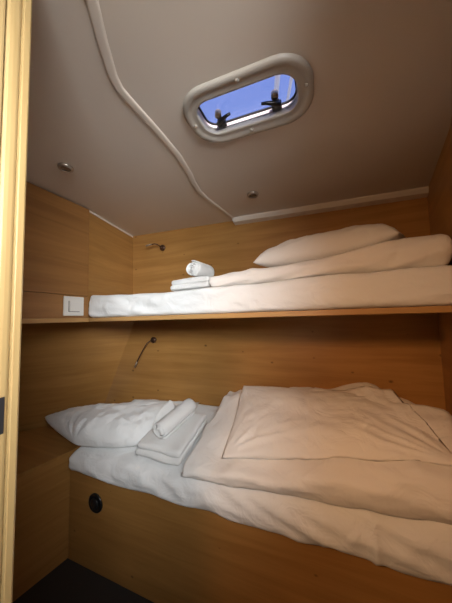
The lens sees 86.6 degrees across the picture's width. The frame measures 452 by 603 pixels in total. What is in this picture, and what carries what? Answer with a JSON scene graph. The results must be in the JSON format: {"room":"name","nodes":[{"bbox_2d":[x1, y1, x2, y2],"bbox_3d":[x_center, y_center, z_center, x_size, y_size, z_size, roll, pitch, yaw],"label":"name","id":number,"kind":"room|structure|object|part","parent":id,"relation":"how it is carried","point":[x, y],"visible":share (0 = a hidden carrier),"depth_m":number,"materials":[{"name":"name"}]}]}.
{"room":"boat cabin","nodes":[
{"label":"boat cabin","id":0,"kind":"room"},
{"bbox_2d":[18,321,134,431],"bbox_3d":[-1.907,0.925,1.764,2.252,1.500,0.574,1,-5,-29],"label":"wall","id":1,"kind":"structure","parent":0,"point":[63,366],"depth_m":1.96,"materials":[{"name":"brown wood"}]},
{"bbox_2d":[13,558,153,602],"bbox_3d":[-0.859,1.578,0.310,3.850,0.060,3.350,-3,-4,22],"label":"floor","id":2,"kind":"structure","parent":0,"point":[70,581],"depth_m":1.35,"materials":[{"name":"grey"}]},
{"bbox_2d":[12,425,80,602],"bbox_3d":[-1.668,1.334,1.643,1.280,0.655,1.390,-3,-4,22],"label":"locker","id":3,"kind":"object","parent":2,"relation":"on","point":[41,538],"visible":0.5,"depth_m":1.45,"materials":[{"name":"brown wood"}]},
{"bbox_2d":[68,470,451,602],"bbox_3d":[0.085,1.320,1.385,2.158,0.556,0.555,-3,-4,22],"label":"bed base","id":4,"kind":"object","parent":2,"relation":"on","point":[160,550],"visible":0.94,"depth_m":1.18,"materials":[{"name":"brown wood"}]},
{"bbox_3d":[-0.800,1.230,1.457,0.064,0.064,0.012,-3,-4,22],"label":"knob","id":5,"kind":"part","parent":4,"relation":"part of","materials":[{"name":"black plastic"}]},
{"bbox_2d":[69,399,451,585],"bbox_3d":[0.074,0.853,1.379,2.107,0.372,0.614,-3,-4,22],"label":"mattress","id":6,"kind":"object","parent":4,"relation":"on","point":[422,549],"visible":0.35,"depth_m":1.00,"materials":[{"name":"white fabric"}]},
{"bbox_2d":[45,400,198,447],"bbox_3d":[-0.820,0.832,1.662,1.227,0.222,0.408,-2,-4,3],"label":"pillow","id":7,"kind":"object","parent":6,"relation":"on","point":[100,425],"visible":0.79,"depth_m":1.56,"materials":[{"name":"white fabric"}]},
{"bbox_2d":[136,400,206,464],"bbox_3d":[-0.321,0.776,1.461,0.315,0.227,0.313,-3,-4,22],"label":"folded towel","id":8,"kind":"object","parent":6,"relation":"on","point":[172,450],"visible":0.81,"depth_m":1.37,"materials":[{"name":"white fabric"}]},
{"bbox_2d":[153,398,196,439],"bbox_3d":[-0.303,0.709,1.469,0.104,0.161,0.294,-4,-5,35],"label":"rolled towel","id":9,"kind":"object","parent":8,"relation":"on","point":[167,425],"visible":1,"depth_m":1.42,"materials":[{"name":"white fabric"}]},
{"bbox_2d":[181,382,451,524],"bbox_3d":[0.457,0.668,1.233,1.266,0.404,0.602,-3,-4,22],"label":"duvet","id":10,"kind":"object","parent":6,"relation":"on","point":[411,489],"visible":0.48,"depth_m":0.97,"materials":[{"name":"white fabric"}]},
{"bbox_2d":[222,386,451,465],"bbox_3d":[0.484,0.611,1.213,0.970,0.286,0.446,-3,-4,22],"label":"pillow","id":11,"kind":"object","parent":10,"relation":"on","point":[368,423],"visible":1,"depth_m":1.12,"materials":[{"name":"white fabric"}]},
{"bbox_2d":[86,212,132,317],"bbox_3d":[-0.896,-0.233,1.883,0.030,0.775,0.556,-2,-4,10],"label":"wall","id":12,"kind":"structure","parent":0,"point":[110,248],"depth_m":1.83,"materials":[{"name":"brown wood"}]},
{"bbox_2d":[22,181,88,323],"bbox_3d":[-1.388,-0.248,1.333,0.690,0.754,0.854,-3,-4,22],"label":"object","id":13,"kind":"object","parent":12,"relation":"attached to","point":[56,237],"visible":0.8,"depth_m":1.38,"materials":[{"name":"brown wood"}]},
{"bbox_3d":[-1.072,0.015,1.186,0.020,0.140,0.845,-3,-4,22],"label":"panel","id":14,"kind":"part","parent":13,"relation":"part of","materials":[{"name":"brown wood"}]},
{"bbox_2d":[63,296,83,315],"bbox_3d":[-0.935,0.029,1.477,0.016,0.119,0.128,-3,-4,22],"label":"light switch","id":15,"kind":"object","parent":13,"relation":"attached to","point":[72,306],"visible":1,"depth_m":1.47,"materials":[{"name":"white plastic"}]},
{"bbox_2d":[89,210,132,237],"bbox_3d":[-0.890,-0.601,1.903,0.008,0.014,0.552,-2,-4,10],"label":"trim","id":16,"kind":"structure","parent":12,"relation":"attached to","point":[96,215],"depth_m":1.84,"materials":[{"name":"beige"}]},
{"bbox_2d":[26,0,451,235],"bbox_3d":[-0.919,-0.711,0.470,3.850,0.167,3.350,-3,-4,22],"label":"ceiling","id":17,"kind":"structure","parent":0,"point":[377,120],"depth_m":0.81,"materials":[{"name":"beige paint"}]},
{"bbox_2d":[57,163,73,172],"bbox_3d":[-0.775,-0.645,1.161,0.068,0.016,0.068,-3,-4,22],"label":"recessed light","id":18,"kind":"object","parent":17,"relation":"in","point":[63,167],"visible":1,"depth_m":1.15,"materials":[{"name":"silver metal"}]},
{"bbox_2d":[85,0,232,219],"bbox_3d":[-0.175,-0.648,1.138,0.140,0.016,1.402,-3,-4,15],"label":"trim","id":19,"kind":"structure","parent":17,"relation":"attached to","point":[93,7],"depth_m":0.74,"materials":[{"name":"beige plastic"}]},
{"bbox_2d":[183,53,313,142],"bbox_3d":[0.067,-0.678,0.819,0.438,0.065,0.250,-3,-4,22],"label":"window","id":20,"kind":"structure","parent":17,"relation":"attached to","point":[279,113],"depth_m":0.80,"materials":[{"name":"beige plastic"}]},
{"bbox_3d":[-0.018,-0.677,0.904,0.034,0.022,0.037,-3,-4,22],"label":"handle","id":21,"kind":"part","parent":20,"relation":"part of","materials":[{"name":"black plastic"}]},
{"bbox_3d":[-0.010,-0.670,0.880,0.019,0.017,0.066,2,-5,-40],"label":"lever","id":22,"kind":"part","parent":20,"relation":"part of","materials":[{"name":"black plastic"}]},
{"bbox_3d":[0.152,-0.672,0.814,0.066,0.017,0.019,-1,-4,-6],"label":"lever","id":23,"kind":"part","parent":20,"relation":"part of","materials":[{"name":"black plastic"}]},
{"bbox_3d":[0.173,-0.681,0.827,0.034,0.022,0.037,-3,-4,22],"label":"handle","id":24,"kind":"part","parent":20,"relation":"part of","materials":[{"name":"black plastic"}]},
{"bbox_2d":[247,191,258,198],"bbox_3d":[0.158,-0.626,1.411,0.068,0.016,0.068,-3,-4,22],"label":"recessed light","id":25,"kind":"object","parent":17,"relation":"in","point":[252,194],"visible":1,"depth_m":1.40,"materials":[{"name":"silver metal"}]},
{"bbox_2d":[105,197,445,409],"bbox_3d":[-0.043,0.486,1.810,3.150,2.285,0.040,-3,-4,22],"label":"wall","id":26,"kind":"structure","parent":0,"point":[201,361],"depth_m":1.69,"materials":[{"name":"brown wood"}]},
{"bbox_2d":[134,337,155,367],"bbox_3d":[-0.671,0.420,1.993,0.178,0.242,0.044,0,-4,-21],"label":"reading lamp","id":27,"kind":"object","parent":26,"relation":"attached to","point":[153,339],"visible":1,"depth_m":1.98,"materials":[{"name":"brown metal"}]},
{"bbox_3d":[-0.671,0.409,1.984,0.132,0.180,0.024,0,-4,-17],"label":"arm","id":28,"kind":"part","parent":27,"relation":"part of","materials":[{"name":"brown metal"}]},
{"bbox_2d":[146,243,164,250],"bbox_3d":[-0.590,-0.458,2.008,0.157,0.052,0.049,1,-5,-34],"label":"reading lamp","id":29,"kind":"object","parent":26,"relation":"attached to","point":[162,247],"visible":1,"depth_m":2.02,"materials":[{"name":"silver metal"}]},
{"bbox_2d":[89,305,451,321],"bbox_3d":[0.042,0.090,1.485,2.190,0.026,0.538,-3,-4,22],"label":"bunk","id":30,"kind":"object","parent":26,"relation":"attached to","point":[422,309],"visible":0.97,"depth_m":1.09,"materials":[{"name":"brown wood"}]},
{"bbox_2d":[88,265,451,317],"bbox_3d":[0.063,-0.005,1.472,2.110,0.161,0.544,-3,-4,22],"label":"mattress","id":31,"kind":"object","parent":30,"relation":"on","point":[432,285],"visible":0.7,"depth_m":1.08,"materials":[{"name":"white fabric"}]},
{"bbox_2d":[170,276,210,290],"bbox_3d":[-0.172,-0.099,1.492,0.271,0.078,0.233,-3,-4,22],"label":"folded towel","id":32,"kind":"object","parent":31,"relation":"on","point":[202,281],"visible":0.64,"depth_m":1.39,"materials":[{"name":"white fabric"}]},
{"bbox_2d":[186,260,214,276],"bbox_3d":[-0.153,-0.192,1.479,0.099,0.098,0.211,-4,-4,27],"label":"rolled towel","id":33,"kind":"object","parent":32,"relation":"on","point":[195,268],"visible":0.89,"depth_m":1.41,"materials":[{"name":"white fabric"}]},
{"bbox_2d":[208,234,451,286],"bbox_3d":[0.511,-0.187,1.317,1.142,0.192,0.500,-3,-4,22],"label":"duvet","id":34,"kind":"object","parent":31,"relation":"on","point":[430,250],"visible":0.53,"depth_m":1.03,"materials":[{"name":"white fabric"}]},
{"bbox_2d":[253,224,406,266],"bbox_3d":[0.581,-0.300,1.344,0.805,0.208,0.366,-3,-4,22],"label":"pillow","id":35,"kind":"object","parent":34,"relation":"on","point":[330,243],"visible":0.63,"depth_m":1.21,"materials":[{"name":"white fabric"}]},
{"bbox_2d":[232,186,428,224],"bbox_3d":[0.596,-0.604,1.560,1.160,0.074,0.062,-3,-4,22],"label":"trim","id":36,"kind":"structure","parent":26,"relation":"attached to","point":[422,192],"depth_m":1.50,"materials":[{"name":"beige"}]},
{"bbox_2d":[427,58,451,415],"bbox_3d":[0.882,0.414,0.660,0.570,2.220,1.400,-3,-4,22],"label":"wall","id":37,"kind":"structure","parent":0,"point":[439,197],"depth_m":1.13,"materials":[{"name":"brown wood"}]},
{"label":"outside","id":38,"kind":"structure","parent":0,"visible":0},
{"bbox_2d":[274,75,279,94],"bbox_3d":[0.234,-1.244,0.948,0.029,0.029,1.356,-2,-4,7],"label":"rail","id":39,"kind":"object","parent":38,"point":[277,77],"visible":0.23,"depth_m":1.33,"materials":[{"name":"white metal"}]},
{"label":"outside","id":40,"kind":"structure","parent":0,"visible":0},
{"bbox_2d":[286,77,292,100],"bbox_3d":[0.328,-1.243,0.989,0.018,0.018,1.284,-2,-4,5],"label":"rail","id":41,"kind":"object","parent":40,"point":[291,78],"visible":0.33,"depth_m":1.36,"materials":[{"name":"white metal"}]},
{"bbox_3d":[-1.520,0.468,0.855,2.230,2.265,0.040,-3,-4,22],"label":"wall","id":42,"kind":"structure","parent":0,"visible":0},
{"bbox_2d":[0,0,31,602],"bbox_3d":[-0.475,0.429,0.384,0.202,2.222,0.130,-3,-4,22],"label":"door frame","id":43,"kind":"structure","parent":42,"relation":"attached to","point":[15,15],"depth_m":0.42,"materials":[{"name":"brown wood"}]},
{"bbox_3d":[-0.378,0.190,0.390,0.003,0.060,0.028,-3,-4,22],"label":"strike plate","id":44,"kind":"part","parent":43,"relation":"part of","materials":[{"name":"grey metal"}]}
]}

